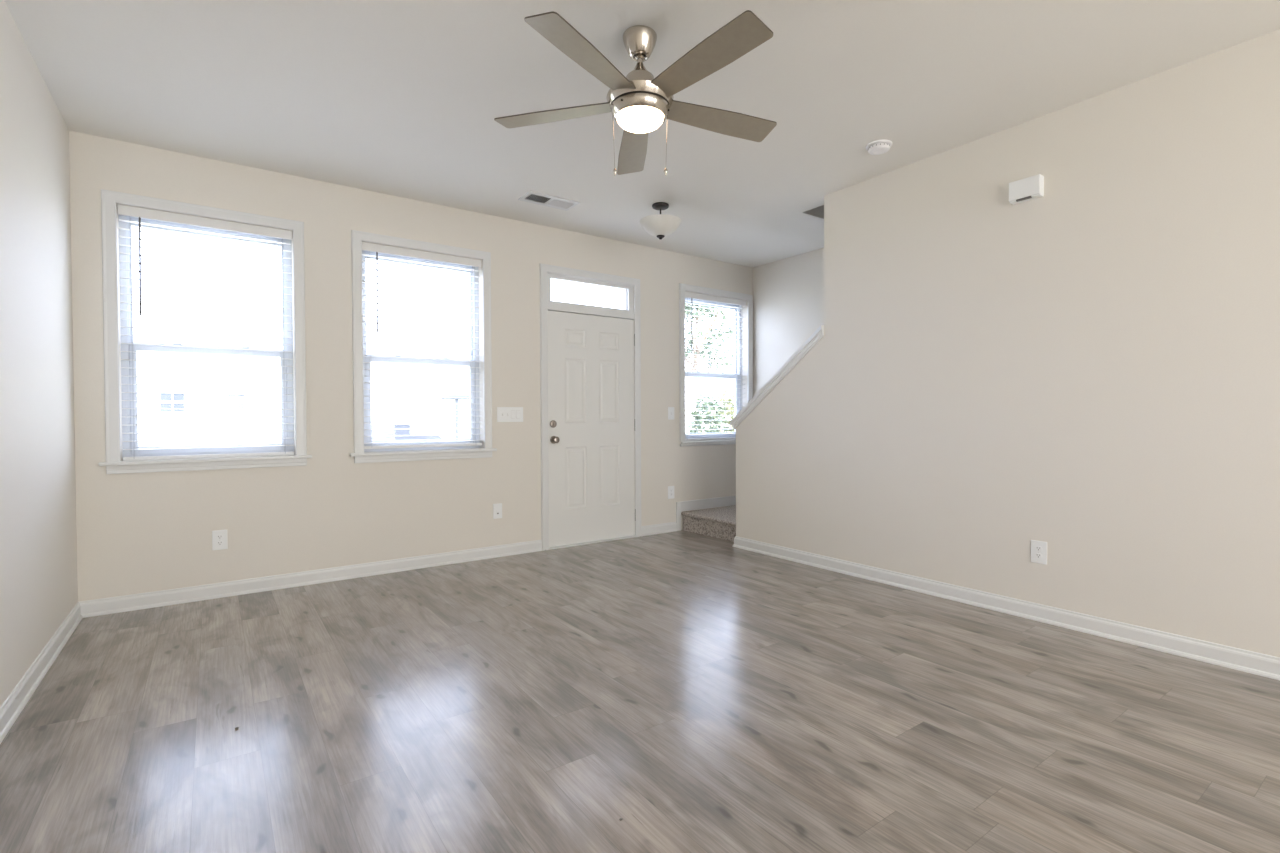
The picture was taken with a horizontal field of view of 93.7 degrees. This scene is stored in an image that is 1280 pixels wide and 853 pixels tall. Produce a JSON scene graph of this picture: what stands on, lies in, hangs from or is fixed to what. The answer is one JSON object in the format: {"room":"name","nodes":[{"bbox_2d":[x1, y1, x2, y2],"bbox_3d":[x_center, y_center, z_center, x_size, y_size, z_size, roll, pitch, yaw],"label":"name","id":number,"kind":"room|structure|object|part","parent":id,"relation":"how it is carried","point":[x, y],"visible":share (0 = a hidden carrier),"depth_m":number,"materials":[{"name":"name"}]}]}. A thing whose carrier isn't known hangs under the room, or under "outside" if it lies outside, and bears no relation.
{"room":"empty living room","nodes":[
{"label":"empty living room","id":0,"kind":"room"},
{"bbox_2d":[0,0,77,706],"bbox_3d":[-0.665,-0.243,-0.299,0.150,2.761,8.990,-1,1,-35],"label":"wall","id":1,"kind":"structure","parent":0,"point":[39,582],"depth_m":2.62,"materials":[{"name":"beige paint"}]},
{"bbox_2d":[0,602,82,743],"bbox_3d":[-0.633,1.089,-0.168,0.021,0.092,8.840,-1,1,-35],"label":"baseboard","id":2,"kind":"structure","parent":1,"relation":"attached to","point":[18,698],"depth_m":2.55,"materials":[{"name":"white paint"}]},
{"bbox_2d":[69,131,752,601],"bbox_3d":[-1.037,-0.324,5.060,5.766,2.761,0.170,-1,1,-35],"label":"wall","id":3,"kind":"structure","parent":0,"point":[137,533],"depth_m":4.19,"materials":[{"name":"beige paint"}]},
{"bbox_2d":[99,189,311,473],"bbox_3d":[-2.722,-0.552,3.820,1.081,1.645,0.208,-1,1,-35],"label":"window","id":4,"kind":"structure","parent":3,"relation":"in","point":[114,465],"depth_m":3.71,"materials":[{"name":"white paint"}]},
{"bbox_2d":[117,204,293,460],"bbox_3d":[-2.709,-0.555,3.802,0.887,1.504,0.078,-1,1,-35],"label":"window blind","id":5,"kind":"object","parent":4,"relation":"attached to","point":[124,210],"visible":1,"depth_m":3.75,"materials":[{"name":"white plastic"}]},
{"bbox_3d":[-3.033,-0.530,3.585,0.002,1.446,0.056,-1,1,-35],"label":"ladder cord","id":6,"kind":"part","parent":5,"relation":"part of","materials":[{"name":"white fabric"}]},
{"bbox_3d":[-2.719,-1.284,3.800,0.879,0.044,0.052,-1,1,-35],"label":"head rail","id":7,"kind":"part","parent":5,"relation":"part of","materials":[{"name":"white plastic"}]},
{"bbox_3d":[-2.713,0.186,3.822,0.883,0.020,0.052,-1,1,-35],"label":"rail","id":8,"kind":"part","parent":5,"relation":"part of","materials":[{"name":"white plastic"}]},
{"bbox_3d":[-2.398,-0.539,4.037,0.002,1.446,0.056,-1,1,-35],"label":"ladder cord","id":9,"kind":"part","parent":5,"relation":"part of","materials":[{"name":"white fabric"}]},
{"bbox_3d":[-2.701,0.209,3.807,1.081,0.024,0.148,-1,1,-35],"label":"sill","id":10,"kind":"part","parent":4,"relation":"part of","materials":[{"name":"white paint"}]},
{"bbox_3d":[-2.773,-0.870,3.884,0.827,0.810,0.026,-1,1,-35],"label":"sash","id":11,"kind":"part","parent":4,"relation":"part of","materials":[{"name":"white plastic"}]},
{"bbox_3d":[-2.752,-0.174,3.871,0.827,0.684,0.026,-1,1,-35],"label":"sash","id":12,"kind":"part","parent":4,"relation":"part of","materials":[{"name":"white plastic"}]},
{"bbox_2d":[212,530,227,549],"bbox_3d":[-2.663,0.720,3.803,0.080,0.124,0.009,-1,1,-35],"label":"wall outlet","id":13,"kind":"object","parent":3,"relation":"attached to","point":[219,537],"visible":1,"depth_m":3.80,"materials":[{"name":"white plastic"}]},
{"bbox_2d":[79,540,541,617],"bbox_3d":[-2.019,1.028,4.259,2.905,0.092,0.021,-1,1,-35],"label":"baseboard","id":14,"kind":"structure","parent":3,"relation":"attached to","point":[96,607],"depth_m":4.02,"materials":[{"name":"white paint"}]},
{"bbox_2d":[350,230,496,462],"bbox_3d":[-1.649,-0.569,4.585,1.076,1.645,0.208,-1,1,-35],"label":"window","id":15,"kind":"structure","parent":3,"relation":"in","point":[361,455],"depth_m":4.54,"materials":[{"name":"white paint"}]},
{"bbox_3d":[-1.700,-0.887,4.649,0.822,0.810,0.026,-1,1,-35],"label":"sash","id":16,"kind":"part","parent":15,"relation":"part of","materials":[{"name":"white plastic"}]},
{"bbox_3d":[-1.680,-0.191,4.635,0.822,0.684,0.026,-1,1,-35],"label":"sash","id":17,"kind":"part","parent":15,"relation":"part of","materials":[{"name":"white plastic"}]},
{"bbox_3d":[-1.689,-0.572,4.640,0.890,1.507,0.072,-1,1,-35],"label":"frame","id":18,"kind":"part","parent":15,"relation":"part of","materials":[{"name":"white plastic"}]},
{"bbox_2d":[362,242,481,448],"bbox_3d":[-1.637,-0.583,4.567,0.882,1.481,0.078,-1,1,-35],"label":"window blind","id":19,"kind":"object","parent":15,"relation":"attached to","point":[372,247],"visible":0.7,"depth_m":4.54,"materials":[{"name":"white plastic"}]},
{"bbox_3d":[-1.958,-0.558,4.351,0.002,1.423,0.056,-1,1,-35],"label":"ladder cord","id":20,"kind":"part","parent":19,"relation":"part of","materials":[{"name":"white fabric"}]},
{"bbox_3d":[-1.640,0.147,4.587,0.878,0.020,0.052,-1,1,-35],"label":"rail","id":21,"kind":"part","parent":19,"relation":"part of","materials":[{"name":"white plastic"}]},
{"bbox_3d":[-1.328,-0.567,4.800,0.002,1.423,0.056,-1,1,-35],"label":"ladder cord","id":22,"kind":"part","parent":19,"relation":"part of","materials":[{"name":"white fabric"}]},
{"bbox_3d":[-1.629,0.192,4.572,1.076,0.024,0.148,-1,1,-35],"label":"sill","id":23,"kind":"part","parent":15,"relation":"part of","materials":[{"name":"white paint"}]},
{"bbox_2d":[493,503,501,518],"bbox_3d":[-1.157,0.688,4.877,0.078,0.122,0.009,-1,1,-35],"label":"cable jack","id":24,"kind":"object","parent":3,"relation":"attached to","point":[497,508],"visible":1,"depth_m":4.87,"materials":[{"name":"white plastic"}]},
{"bbox_2d":[497,407,522,421],"bbox_3d":[-1.069,-0.098,4.926,0.219,0.116,0.016,-1,1,-35],"label":"switch plate","id":25,"kind":"object","parent":3,"relation":"attached to","point":[504,414],"visible":1,"depth_m":4.92,"materials":[{"name":"white plastic"}]},
{"bbox_2d":[539,263,640,550],"bbox_3d":[-0.453,-0.168,5.438,1.038,2.434,0.236,-1,1,-35],"label":"door","id":26,"kind":"structure","parent":3,"relation":"in","point":[590,355],"depth_m":5.38,"materials":[{"name":"white paint"}]},
{"bbox_3d":[-0.725,0.114,5.145,0.066,0.066,0.069,-1,1,-35],"label":"knob","id":27,"kind":"part","parent":26,"relation":"part of","materials":[{"name":"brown metal"}]},
{"bbox_3d":[-0.470,-0.139,5.463,0.922,2.375,0.176,-1,1,-35],"label":"frame","id":28,"kind":"part","parent":26,"relation":"part of","materials":[{"name":"white paint"}]},
{"bbox_2d":[668,407,673,419],"bbox_3d":[0.310,-0.130,5.909,0.078,0.122,0.016,-1,1,-35],"label":"switch plate","id":29,"kind":"object","parent":3,"relation":"attached to","point":[670,409],"visible":1,"depth_m":5.91,"materials":[{"name":"white plastic"}]},
{"bbox_2d":[668,486,673,498],"bbox_3d":[0.308,0.650,5.921,0.080,0.124,0.009,-1,1,-35],"label":"wall outlet","id":30,"kind":"object","parent":3,"relation":"attached to","point":[670,488],"visible":1,"depth_m":5.91,"materials":[{"name":"white plastic"}]},
{"bbox_2d":[641,495,735,535],"bbox_3d":[0.627,0.890,6.144,1.527,0.287,0.021,-1,1,-35],"label":"baseboard","id":31,"kind":"structure","parent":3,"relation":"attached to","point":[681,506],"depth_m":6.00,"materials":[{"name":"white paint"}]},
{"bbox_2d":[679,283,752,446],"bbox_3d":[0.768,-0.618,6.319,1.022,1.621,0.190,-1,1,-35],"label":"window","id":32,"kind":"structure","parent":3,"relation":"in","point":[682,287],"depth_m":6.34,"materials":[{"name":"white paint"}]},
{"bbox_3d":[0.788,0.155,6.306,0.994,0.024,0.130,-1,1,-35],"label":"sill","id":33,"kind":"part","parent":32,"relation":"part of","materials":[{"name":"white paint"}]},
{"bbox_3d":[0.722,-0.924,6.376,0.822,0.810,0.026,-1,1,-35],"label":"sash","id":34,"kind":"part","parent":32,"relation":"part of","materials":[{"name":"white plastic"}]},
{"bbox_3d":[0.743,-0.228,6.362,0.822,0.684,0.026,-1,1,-35],"label":"sash","id":35,"kind":"part","parent":32,"relation":"part of","materials":[{"name":"glass"}]},
{"bbox_3d":[0.733,-0.609,6.367,0.890,1.507,0.072,-1,1,-35],"label":"frame","id":36,"kind":"part","parent":32,"relation":"part of","materials":[{"name":"white plastic"}]},
{"bbox_2d":[685,291,746,440],"bbox_3d":[0.786,-0.610,6.293,0.882,1.501,0.078,-1,1,-35],"label":"window blind","id":37,"kind":"object","parent":32,"relation":"attached to","point":[691,295],"visible":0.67,"depth_m":6.27,"materials":[{"name":"white plastic"}]},
{"bbox_3d":[0.464,-0.585,6.078,0.002,1.443,0.056,-1,1,-35],"label":"ladder cord","id":38,"kind":"part","parent":37,"relation":"part of","materials":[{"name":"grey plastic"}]},
{"bbox_3d":[0.782,0.130,6.314,0.878,0.020,0.052,-1,1,-35],"label":"rail","id":39,"kind":"part","parent":37,"relation":"part of","materials":[{"name":"white plastic"}]},
{"bbox_3d":[1.095,-0.594,6.527,0.002,1.443,0.056,-1,1,-35],"label":"ladder cord","id":40,"kind":"part","parent":37,"relation":"part of","materials":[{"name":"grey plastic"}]},
{"bbox_2d":[0,530,1279,852],"bbox_3d":[1.622,1.202,1.361,5.766,0.200,9.010,-1,1,-35],"label":"floor","id":41,"kind":"structure","parent":0,"point":[701,693],"depth_m":2.18,"materials":[{"name":"grey laminate"}]},
{"bbox_2d":[681,505,735,541],"bbox_3d":[2.012,-0.258,4.595,1.037,2.618,4.096,-1,1,-35],"label":"carpeted staircase","id":42,"kind":"structure","parent":41,"relation":"on","point":[720,522],"depth_m":5.74,"materials":[{"name":"beige carpet"}]},
{"bbox_2d":[5,0,1279,266],"bbox_3d":[1.565,-1.809,1.377,5.766,0.300,9.160,-1,1,-35],"label":"ceiling","id":43,"kind":"structure","parent":0,"point":[400,98],"depth_m":2.94,"materials":[{"name":"paint"}]},
{"bbox_2d":[518,190,579,210],"bbox_3d":[-0.681,-1.691,4.508,0.410,0.012,0.210,-1,1,-35],"label":"ceiling vent","id":44,"kind":"object","parent":43,"relation":"in","point":[534,197],"visible":1,"depth_m":4.50,"materials":[{"name":"white metal"}]},
{"bbox_2d":[494,10,776,175],"bbox_3d":[0.031,-1.372,2.551,1.288,0.595,1.262,-1,1,-35],"label":"ceiling fan","id":45,"kind":"object","parent":43,"relation":"hanging from","point":[639,102],"visible":1,"depth_m":2.48,"materials":[{"name":"silver metal"}]},
{"bbox_3d":[-0.361,-1.387,2.670,0.574,0.006,0.143,0,11,16],"label":"blade","id":46,"kind":"part","parent":45,"relation":"part of","materials":[{"name":"grey wood"}]},
{"bbox_3d":[-0.192,-1.379,2.248,0.143,0.006,0.574,12,8,30],"label":"blade","id":47,"kind":"part","parent":45,"relation":"part of","materials":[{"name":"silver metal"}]},
{"bbox_3d":[-0.030,-1.376,2.943,0.143,0.006,0.574,-11,-1,-5],"label":"blade","id":48,"kind":"part","parent":45,"relation":"part of","materials":[{"name":"grey wood"}]},
{"bbox_3d":[0.001,-1.301,2.571,0.202,0.047,0.202,-1,1,-35],"label":"lamp shade","id":49,"kind":"part","parent":45,"relation":"part of","materials":[{"name":"white glass"}]},
{"bbox_3d":[0.238,-1.387,2.280,0.143,0.006,0.574,15,-9,-38],"label":"blade","id":50,"kind":"part","parent":45,"relation":"part of","materials":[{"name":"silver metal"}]},
{"bbox_3d":[0.345,-1.386,2.717,0.574,0.006,0.143,0,-12,-23],"label":"blade","id":51,"kind":"part","parent":45,"relation":"part of","materials":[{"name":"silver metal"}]},
{"bbox_2d":[640,202,680,239],"bbox_3d":[0.158,-1.570,4.614,0.322,0.263,0.322,-1,1,-35],"label":"ceiling light","id":52,"kind":"object","parent":43,"relation":"hanging from","point":[660,226],"visible":1,"depth_m":4.53,"materials":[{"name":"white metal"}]},
{"bbox_3d":[0.158,-1.522,4.614,0.322,0.114,0.322,-1,1,-35],"label":"lamp shade","id":53,"kind":"part","parent":52,"relation":"part of","materials":[{"name":"white glass"}]},
{"bbox_2d":[866,139,891,154],"bbox_3d":[1.437,-1.672,3.608,0.148,0.040,0.148,-1,1,-35],"label":"smoke detector","id":54,"kind":"object","parent":43,"relation":"attached to","point":[877,147],"visible":1,"depth_m":3.57,"materials":[{"name":"white plastic"}]},
{"bbox_2d":[753,248,823,396],"bbox_3d":[3.902,-1.633,2.940,0.150,5.400,8.990,-1,1,-35],"label":"wall","id":55,"kind":"structure","parent":0,"point":[788,293],"depth_m":6.21,"materials":[{"name":"beige paint"}]},
{"bbox_2d":[736,29,1279,656],"bbox_3d":[3.201,-0.295,2.007,0.150,2.761,7.958,-1,1,-35],"label":"wall","id":56,"kind":"structure","parent":0,"point":[1088,368],"depth_m":3.19,"materials":[{"name":"beige paint"}]},
{"bbox_2d":[730,325,823,428],"bbox_3d":[1.147,-0.365,4.888,0.214,0.786,0.965,-1,1,-35],"label":"trim","id":57,"kind":"structure","parent":56,"relation":"attached to","point":[818,334],"depth_m":4.77,"materials":[{"name":"white paint"}]},
{"bbox_2d":[733,536,1279,679],"bbox_3d":[3.168,1.039,2.013,0.111,0.092,7.979,-1,1,-35],"label":"baseboard","id":58,"kind":"structure","parent":56,"relation":"attached to","point":[1260,664],"depth_m":3.24,"materials":[{"name":"white paint"}]},
{"bbox_2d":[1009,174,1043,204],"bbox_3d":[2.130,-1.306,3.311,0.055,0.113,0.156,-1,1,-35],"label":"door chime","id":59,"kind":"object","parent":56,"relation":"attached to","point":[1030,188],"visible":1,"depth_m":3.29,"materials":[{"name":"white plastic"}]},
{"bbox_2d":[1016,196,1031,201],"bbox_3d":[2.114,-1.254,3.304,0.016,0.009,0.074,-1,1,-35],"label":"grille","id":60,"kind":"object","parent":59,"relation":"attached to","point":[1018,198],"depth_m":3.31,"materials":[{"name":"grey"}]},
{"bbox_2d":[1031,540,1046,564],"bbox_3d":[2.195,0.692,3.303,0.009,0.124,0.080,-1,1,-35],"label":"wall outlet","id":61,"kind":"object","parent":56,"relation":"attached to","point":[1038,548],"visible":1,"depth_m":3.30,"materials":[{"name":"white plastic"}]},
{"bbox_2d":[1035,546,1041,551],"bbox_3d":[2.193,0.672,3.301,0.004,0.027,0.034,-1,1,-35],"label":"socket","id":62,"kind":"object","parent":61,"relation":"attached to","point":[1037,548],"depth_m":3.30,"materials":[{"name":"grey plastic"}]},
{"bbox_2d":[1035,553,1041,558],"bbox_3d":[2.194,0.711,3.302,0.004,0.027,0.034,-1,1,-35],"label":"socket","id":63,"kind":"object","parent":61,"relation":"attached to","point":[1037,555],"depth_m":3.30,"materials":[{"name":"grey plastic"}]},
{"bbox_3d":[-16.467,1.185,40.356,100.000,0.300,75.190,-1,1,-35],"label":"ground","id":64,"kind":"structure","parent":0,"visible":0},
{"bbox_2d":[133,300,282,446],"bbox_3d":[-25.394,-2.667,31.605,14.200,7.750,10.000,-1,1,-35],"label":"house","id":65,"kind":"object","parent":64,"relation":"on","point":[269,401],"visible":0.47,"depth_m":29.50,"materials":[{"name":"white"}]},
{"bbox_3d":[-18.511,0.013,30.965,1.000,2.150,0.034,-1,1,-35],"label":"door","id":66,"kind":"part","parent":65,"relation":"part of","materials":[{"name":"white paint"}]},
{"bbox_2d":[367,320,469,438],"bbox_3d":[-11.919,-2.860,40.350,13.300,7.750,11.400,-1,1,-35],"label":"house","id":67,"kind":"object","parent":64,"relation":"on","point":[449,384],"visible":0.23,"depth_m":35.22,"materials":[{"name":"white"}]},
{"bbox_3d":[-11.793,-0.090,35.754,1.000,2.150,0.034,-1,1,-35],"label":"door","id":68,"kind":"part","parent":67,"relation":"part of","materials":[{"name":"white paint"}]},
{"bbox_3d":[-11.181,-0.243,34.116,0.140,2.700,0.140,-1,1,-35],"label":"porch post","id":69,"kind":"part","parent":67,"relation":"part of","materials":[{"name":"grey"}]},
{"bbox_3d":[-10.550,-0.253,34.566,0.140,2.700,0.140,-1,1,-35],"label":"porch post","id":70,"kind":"part","parent":67,"relation":"part of","materials":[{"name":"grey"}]},
{"bbox_3d":[-9.919,-0.262,35.016,0.140,2.700,0.140,-1,1,-35],"label":"porch post","id":71,"kind":"part","parent":67,"relation":"part of","materials":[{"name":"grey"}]},
{"bbox_2d":[685,387,729,432],"bbox_3d":[1.222,0.351,10.956,0.867,2.158,0.885,-1,1,-35],"label":"shrub","id":72,"kind":"object","parent":64,"relation":"on","point":[705,405],"visible":0.3,"depth_m":10.82,"materials":[{"name":"green plant"}]},
{"bbox_2d":[685,347,734,432],"bbox_3d":[1.313,-3.076,50.642,13.800,7.750,10.000,-1,1,-35],"label":"house","id":73,"kind":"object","parent":64,"relation":"on","point":[708,382],"visible":0.12,"depth_m":48.27,"materials":[{"name":"white"}]},
{"bbox_3d":[3.962,-0.331,46.984,1.000,2.150,0.034,-1,1,-35],"label":"door","id":74,"kind":"part","parent":73,"relation":"part of","materials":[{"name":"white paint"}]},
{"bbox_2d":[703,384,734,432],"bbox_3d":[1.714,0.274,11.916,0.932,2.279,0.925,-1,1,-35],"label":"shrub","id":75,"kind":"object","parent":64,"relation":"on","point":[730,410],"visible":0.16,"depth_m":11.78,"materials":[{"name":"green plant"}]},
{"bbox_3d":[-0.007,1.310,17.267,100.000,0.012,6.900,-1,1,-35],"label":"street","id":76,"kind":"object","parent":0,"visible":0},
{"bbox_2d":[279,420,451,442],"bbox_3d":[-5.013,0.652,11.173,4.490,1.534,1.756,-1,1,-35],"label":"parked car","id":77,"kind":"object","parent":76,"relation":"on","point":[376,424],"visible":0.02,"depth_m":10.70,"materials":[{"name":"white paint"}]},
{"bbox_2d":[685,303,733,431],"bbox_3d":[1.720,-1.675,17.666,3.417,6.003,2.488,-1,1,-35],"label":"street tree","id":78,"kind":"object","parent":76,"relation":"on","point":[696,386],"visible":0.3,"depth_m":17.57,"materials":[{"name":"green plant"}]}
]}

